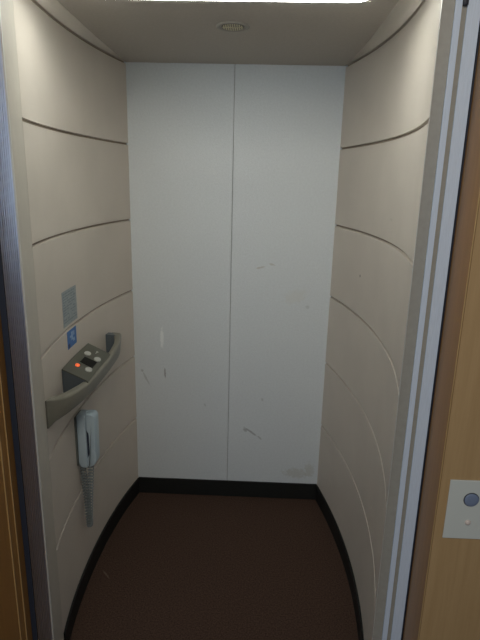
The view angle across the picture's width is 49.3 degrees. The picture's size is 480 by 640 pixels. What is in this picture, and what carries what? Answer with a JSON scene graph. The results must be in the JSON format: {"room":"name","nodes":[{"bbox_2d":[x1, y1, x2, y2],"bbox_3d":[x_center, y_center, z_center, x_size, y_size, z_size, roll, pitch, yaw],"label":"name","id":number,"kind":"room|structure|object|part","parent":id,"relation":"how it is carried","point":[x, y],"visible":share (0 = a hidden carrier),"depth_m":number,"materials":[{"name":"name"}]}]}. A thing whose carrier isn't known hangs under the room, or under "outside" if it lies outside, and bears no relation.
{"room":"elevator","nodes":[
{"label":"elevator","id":0,"kind":"room"},
{"bbox_2d":[13,0,137,636],"bbox_3d":[-0.597,-0.039,2.045,0.083,2.260,1.015,2,15,4],"label":"wall","id":1,"kind":"structure","parent":0,"point":[73,93],"depth_m":1.95,"materials":[{"name":"beige laminate"}]},
{"bbox_2d":[0,0,63,639],"bbox_3d":[-0.593,0.169,1.477,0.044,2.156,0.216,-2,16,-14],"label":"trim","id":2,"kind":"structure","parent":1,"relation":"attached to","point":[7,13],"depth_m":1.41,"materials":[{"name":"grey metal"}]},
{"bbox_2d":[61,285,77,327],"bbox_3d":[-0.609,-0.050,1.871,0.002,0.126,0.148,2,15,1],"label":"notice","id":3,"kind":"object","parent":1,"relation":"attached to","point":[69,303],"visible":1,"depth_m":1.87,"materials":[{"name":"grey"}]},
{"bbox_2d":[67,325,76,349],"bbox_3d":[-0.611,0.064,1.906,0.002,0.065,0.096,2,15,1],"label":"sticker","id":4,"kind":"object","parent":1,"relation":"attached to","point":[71,334],"visible":1,"depth_m":1.90,"materials":[{"name":"blue"}]},
{"bbox_2d":[45,332,120,428],"bbox_3d":[-0.561,0.189,1.966,0.106,0.126,0.734,2,15,2],"label":"handrail","id":5,"kind":"object","parent":1,"relation":"attached to","point":[82,374],"visible":1,"depth_m":1.84,"materials":[{"name":"grey plastic"}]},
{"bbox_2d":[74,410,99,526],"bbox_3d":[-0.588,0.589,2.048,0.076,0.497,0.068,2,15,2],"label":"wall telephone","id":6,"kind":"object","parent":1,"relation":"attached to","point":[86,423],"visible":1,"depth_m":2.00,"materials":[{"name":"grey plastic"}]},
{"bbox_3d":[-0.619,0.453,2.013,0.005,0.202,0.068,2,15,2],"label":"plate","id":7,"kind":"part","parent":6,"relation":"part of","materials":[{"name":"grey plastic"}]},
{"bbox_3d":[-0.600,0.694,2.072,0.058,0.281,0.033,5,15,13],"label":"coiled cord","id":8,"kind":"part","parent":6,"relation":"part of","materials":[{"name":"grey plastic"}]},
{"bbox_2d":[64,478,139,639],"bbox_3d":[-0.602,1.010,2.324,0.053,0.088,0.996,2,15,4],"label":"baseboard","id":9,"kind":"structure","parent":1,"relation":"attached to","point":[133,491],"depth_m":2.28,"materials":[{"name":"black"}]},
{"bbox_2d":[70,492,357,639],"bbox_3d":[-0.085,1.104,2.249,1.100,0.030,1.160,2,15,2],"label":"floor","id":10,"kind":"structure","parent":0,"point":[173,566],"depth_m":2.23,"materials":[{"name":"brown carpet"}]},
{"bbox_2d":[57,0,398,65],"bbox_3d":[-0.032,-0.986,1.799,0.965,0.012,0.939,2,15,2],"label":"ceiling","id":11,"kind":"structure","parent":0,"point":[152,31],"depth_m":1.73,"materials":[{"name":"white paint"}]},
{"bbox_2d":[216,22,249,31],"bbox_3d":[-0.023,-0.951,1.700,0.110,0.004,0.110,2,15,2],"label":"ceiling vent","id":12,"kind":"object","parent":11,"relation":"in","point":[226,26],"visible":1,"depth_m":1.70,"materials":[{"name":"grey"}]},
{"bbox_2d":[222,24,242,30],"bbox_3d":[-0.023,-0.951,1.700,0.067,0.003,0.068,2,15,2],"label":"grille","id":13,"kind":"object","parent":12,"relation":"attached to","point":[225,27],"depth_m":1.70,"materials":[{"name":"beige"}]},
{"bbox_2d":[124,61,347,483],"bbox_3d":[-0.043,-0.158,2.535,1.000,2.260,0.050,2,15,2],"label":"wall","id":14,"kind":"structure","parent":0,"point":[234,168],"depth_m":2.48,"materials":[{"name":"grey"}]},
{"bbox_2d":[139,477,316,499],"bbox_3d":[-0.069,0.896,2.789,0.946,0.092,0.007,2,15,2],"label":"baseboard","id":15,"kind":"structure","parent":14,"relation":"attached to","point":[146,484],"depth_m":2.79,"materials":[{"name":"black"}]},
{"bbox_2d":[317,0,441,639],"bbox_3d":[0.474,0.019,1.923,0.105,2.260,1.204,2,15,1],"label":"wall","id":16,"kind":"structure","parent":0,"point":[389,81],"depth_m":1.92,"materials":[{"name":"beige laminate"}]},
{"bbox_2d":[315,485,363,639],"bbox_3d":[0.428,1.067,2.205,0.075,0.088,1.183,2,15,1],"label":"baseboard","id":17,"kind":"structure","parent":16,"relation":"attached to","point":[322,503],"depth_m":2.31,"materials":[{"name":"black"}]},
{"bbox_2d":[382,0,462,639],"bbox_3d":[0.442,0.227,1.350,0.014,2.155,0.006,2,15,2],"label":"trim","id":18,"kind":"structure","parent":16,"relation":"attached to","point":[458,3],"depth_m":1.27,"materials":[{"name":"metal"}]},
{"bbox_2d":[387,0,468,639],"bbox_3d":[0.455,0.228,1.346,0.011,2.155,0.014,2,15,2],"label":"trim","id":19,"kind":"structure","parent":16,"relation":"attached to","point":[465,2],"depth_m":1.27,"materials":[{"name":"black"}]},
{"bbox_2d":[403,42,479,639],"bbox_3d":[0.493,0.243,1.296,0.003,2.155,0.114,2,15,2],"label":"trim","id":20,"kind":"structure","parent":16,"relation":"attached to","point":[470,183],"depth_m":1.25,"materials":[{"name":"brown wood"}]},
{"bbox_2d":[418,190,479,639],"bbox_3d":[1.157,0.000,1.208,1.319,2.700,0.120,2,15,2],"label":"wall","id":21,"kind":"structure","parent":0,"point":[451,606],"depth_m":1.29,"materials":[{"name":"brown wood"}]},
{"bbox_2d":[372,0,455,639],"bbox_3d":[0.444,0.225,1.358,0.067,2.156,0.009,2,15,2],"label":"trim","id":22,"kind":"structure","parent":21,"relation":"attached to","point":[448,6],"depth_m":1.28,"materials":[{"name":"grey metal"}]},
{"bbox_2d":[390,0,479,639],"bbox_3d":[0.475,0.228,1.349,0.029,2.155,0.006,2,15,2],"label":"trim","id":23,"kind":"structure","parent":21,"relation":"attached to","point":[472,21],"depth_m":1.27,"materials":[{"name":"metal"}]},
{"bbox_2d":[442,479,479,538],"bbox_3d":[0.565,0.469,1.288,0.112,0.164,0.009,2,15,2],"label":"plate","id":24,"kind":"object","parent":21,"relation":"attached to","point":[462,516],"visible":1,"depth_m":1.29,"materials":[{"name":"white metal"}]},
{"bbox_3d":[-0.022,-1.107,1.658,1.230,0.030,1.250,2,15,2],"label":"deck","id":25,"kind":"object","parent":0,"visible":0},
{"bbox_2d":[202,0,365,2],"bbox_3d":[-0.057,-0.940,1.389,0.847,0.154,0.128,2,15,2],"label":"ceiling lamp","id":26,"kind":"object","parent":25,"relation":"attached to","point":[341,1],"visible":1,"depth_m":1.42,"materials":[{"name":"white"}]},
{"bbox_3d":[-0.092,1.275,1.653,1.240,0.050,0.032,2,15,2],"label":"trim","id":27,"kind":"structure","parent":0,"visible":0},
{"bbox_2d":[0,242,37,639],"bbox_3d":[-0.602,0.194,1.381,0.016,2.155,0.004,2,15,2],"label":"trim","id":28,"kind":"structure","parent":27,"relation":"on","point":[3,307],"depth_m":1.42,"materials":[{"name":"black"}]},
{"bbox_2d":[0,37,52,639],"bbox_3d":[-0.571,0.195,1.379,0.045,2.155,0.004,2,15,2],"label":"trim","id":29,"kind":"structure","parent":27,"relation":"on","point":[10,256],"depth_m":1.36,"materials":[{"name":"metal"}]},
{"bbox_3d":[-1.304,-0.062,1.221,1.358,2.700,0.235,2,15,2],"label":"wall","id":30,"kind":"structure","parent":0,"visible":0},
{"bbox_2d":[0,314,32,639],"bbox_3d":[-0.622,0.223,1.272,0.020,2.155,0.230,2,15,2],"label":"trim","id":31,"kind":"structure","parent":30,"relation":"attached to","point":[15,619],"depth_m":1.41,"materials":[{"name":"brown wood"}]}
]}

